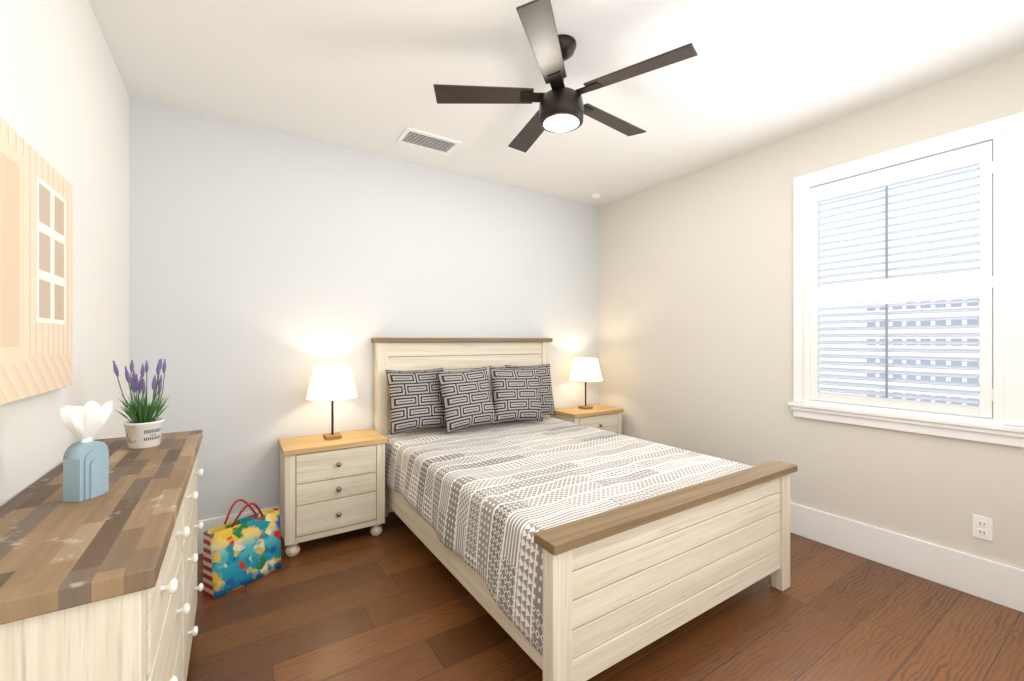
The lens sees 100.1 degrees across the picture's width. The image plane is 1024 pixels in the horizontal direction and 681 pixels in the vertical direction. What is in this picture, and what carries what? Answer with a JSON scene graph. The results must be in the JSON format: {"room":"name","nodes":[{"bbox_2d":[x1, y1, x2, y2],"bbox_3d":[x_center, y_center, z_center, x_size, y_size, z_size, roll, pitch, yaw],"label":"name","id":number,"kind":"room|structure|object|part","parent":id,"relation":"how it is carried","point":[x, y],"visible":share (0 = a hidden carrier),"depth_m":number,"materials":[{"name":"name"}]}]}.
{"room":"bedroom","nodes":[
{"label":"bedroom","id":0,"kind":"room"},
{"bbox_2d":[0,0,128,506],"bbox_3d":[-1.292,-0.045,0.949,0.120,2.740,3.600,0,0,-33],"label":"wall","id":1,"kind":"structure","parent":0,"point":[64,104],"depth_m":1.66,"materials":[{"name":"paint"}]},
{"bbox_2d":[0,117,71,404],"bbox_3d":[-1.276,-0.193,1.067,0.033,0.700,1.020,0,0,-33],"label":"canvas art","id":2,"kind":"object","parent":1,"relation":"attached to","point":[35,272],"visible":1,"depth_m":1.20},
{"bbox_2d":[129,97,598,520],"bbox_3d":[-0.684,-0.045,3.562,3.987,2.740,0.120,0,0,-33],"label":"wall","id":3,"kind":"structure","parent":0,"point":[269,270],"depth_m":2.97,"materials":[{"name":"paint"}]},
{"bbox_2d":[197,506,393,553],"bbox_3d":[-0.647,1.222,3.505,3.747,0.205,0.016,0,0,-33],"label":"baseboard","id":4,"kind":"structure","parent":3,"relation":"attached to","point":[210,524],"depth_m":2.70,"materials":[{"name":"white paint"}]},
{"bbox_2d":[88,0,1023,205],"bbox_3d":[0.329,-1.465,2.002,3.987,0.100,3.840,0,0,-33],"label":"ceiling","id":5,"kind":"structure","parent":0,"point":[363,75],"depth_m":2.22,"materials":[{"name":"paint"}]},
{"bbox_2d":[396,127,461,154],"bbox_3d":[-0.592,-1.409,3.050,0.400,0.011,0.240,0,0,-33],"label":"ceiling vent","id":6,"kind":"object","parent":5,"relation":"in","point":[416,138],"visible":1,"depth_m":3.04,"materials":[{"name":"white metal"}]},
{"bbox_2d":[433,0,697,152],"bbox_3d":[0.254,-1.221,2.079,1.146,0.388,1.172,0,0,-33],"label":"ceiling fan","id":7,"kind":"object","parent":5,"relation":"hanging from","point":[563,108],"visible":1,"depth_m":1.97,"materials":[{"name":"brown metal"}]},
{"bbox_2d":[591,194,600,198],"bbox_3d":[0.816,-1.399,4.178,0.100,0.031,0.100,0,0,-33],"label":"smoke detector","id":8,"kind":"object","parent":5,"relation":"attached to","point":[595,196],"visible":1,"depth_m":4.15,"materials":[{"name":"white paint"}]},
{"bbox_2d":[187,512,1023,680],"bbox_3d":[0.329,1.375,2.002,3.987,0.100,3.840,0,0,-33],"label":"floor","id":9,"kind":"structure","parent":0,"point":[395,600],"depth_m":1.97,"materials":[{"name":"brown wood"}]},
{"bbox_2d":[0,430,202,680],"bbox_3d":[-1.225,0.875,1.327,0.392,0.900,1.480,0,0,-33],"label":"dresser","id":10,"kind":"object","parent":9,"relation":"on","point":[103,587],"visible":0.98,"depth_m":0.89,"materials":[{"name":"wood"}]},
{"bbox_2d":[60,400,112,501],"bbox_3d":[-1.160,0.297,1.171,0.097,0.255,0.103,0,0,-33],"label":"vase","id":11,"kind":"object","parent":10,"relation":"on","point":[86,467],"visible":1,"depth_m":1.14,"materials":[{"name":"blue ceramic"}]},
{"bbox_2d":[113,359,168,448],"bbox_3d":[-1.488,0.249,1.730,0.166,0.349,0.215,0,0,-33],"label":"plant","id":12,"kind":"object","parent":10,"relation":"on","point":[143,427],"visible":1,"depth_m":1.70,"materials":[{"name":"plant"}]},
{"bbox_2d":[203,499,280,598],"bbox_3d":[-1.483,1.106,2.376,0.126,0.435,0.374,0,0,29],"label":"tote bag","id":13,"kind":"object","parent":9,"relation":"on","point":[239,553],"visible":1,"depth_m":2.32,"materials":[{"name":"multicoloured fabric"}]},
{"bbox_2d":[278,428,386,556],"bbox_3d":[-1.205,0.993,2.888,0.624,0.665,0.403,0,0,-33],"label":"nightstand","id":14,"kind":"object","parent":9,"relation":"on","point":[331,487],"visible":1,"depth_m":2.73,"materials":[{"name":"beige wood"}]},
{"bbox_2d":[306,365,357,439],"bbox_3d":[-1.214,0.417,2.902,0.320,0.484,0.320,0,0,-33],"label":"lamp","id":15,"kind":"object","parent":14,"relation":"on","point":[332,383],"visible":1,"depth_m":2.80,"materials":[{"name":"white fabric"}]},
{"bbox_3d":[-1.214,0.280,2.902,0.320,0.210,0.320,0,0,-33],"label":"lamp shade","id":16,"kind":"part","parent":15,"relation":"part of","materials":[{"name":"fabric"}]},
{"bbox_2d":[371,338,797,680],"bbox_3d":[0.233,0.652,2.767,1.661,1.346,2.202,0,0,-33],"label":"bed","id":17,"kind":"object","parent":9,"relation":"on","point":[561,550],"visible":1,"depth_m":2.07,"materials":[{"name":"white wood"}]},
{"bbox_2d":[550,404,623,433],"bbox_3d":[0.722,0.993,4.139,0.624,0.665,0.403,0,0,-33],"label":"nightstand","id":18,"kind":"object","parent":9,"relation":"on","point":[603,417],"visible":0.23,"depth_m":4.04,"materials":[{"name":"brown wood"}]},
{"bbox_2d":[569,358,602,409],"bbox_3d":[0.713,0.417,4.153,0.320,0.484,0.320,0,0,-33],"label":"lamp","id":19,"kind":"object","parent":18,"relation":"on","point":[585,370],"visible":1,"depth_m":4.04,"materials":[{"name":"white fabric"}]},
{"bbox_3d":[0.713,0.280,4.153,0.320,0.210,0.320,0,0,-33],"label":"lamp shade","id":20,"kind":"part","parent":19,"relation":"part of","materials":[{"name":"fabric"}]},
{"bbox_2d":[599,51,1023,569],"bbox_3d":[1.951,-0.045,3.055,0.120,2.740,3.600,0,0,-33],"label":"wall","id":21,"kind":"structure","parent":0,"point":[695,311],"depth_m":3.12,"materials":[{"name":"paint"}]},
{"bbox_2d":[788,111,1023,447],"bbox_3d":[2.233,-0.296,2.527,0.142,1.633,1.066,0,0,-33],"label":"window","id":22,"kind":"structure","parent":21,"relation":"in","point":[993,150],"depth_m":2.37,"materials":[{"name":"white paint"}]},
{"bbox_3d":[2.212,-0.310,2.505,0.083,1.406,0.834,0,0,-33],"label":"window shutter panel","id":23,"kind":"part","parent":22,"relation":"part of","materials":[{"name":"white paint"}]},
{"bbox_2d":[790,502,1023,612],"bbox_3d":[1.898,1.222,3.012,0.016,0.205,3.584,0,0,-33],"label":"baseboard","id":24,"kind":"structure","parent":21,"relation":"attached to","point":[993,581],"depth_m":2.41,"materials":[{"name":"white paint"}]},
{"bbox_2d":[972,514,992,541],"bbox_3d":[2.423,0.965,2.210,0.009,0.116,0.072,0,0,-33],"label":"electrical outlet plate","id":25,"kind":"object","parent":21,"relation":"attached to","point":[982,527],"visible":1,"depth_m":2.21,"materials":[{"name":"white paint"}]},
{"label":"outside","id":26,"kind":"structure","parent":0,"visible":0},
{"bbox_2d":[820,165,978,405],"bbox_3d":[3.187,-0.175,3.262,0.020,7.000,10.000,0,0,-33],"label":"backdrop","id":27,"kind":"structure","parent":26,"point":[957,201],"depth_m":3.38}
]}

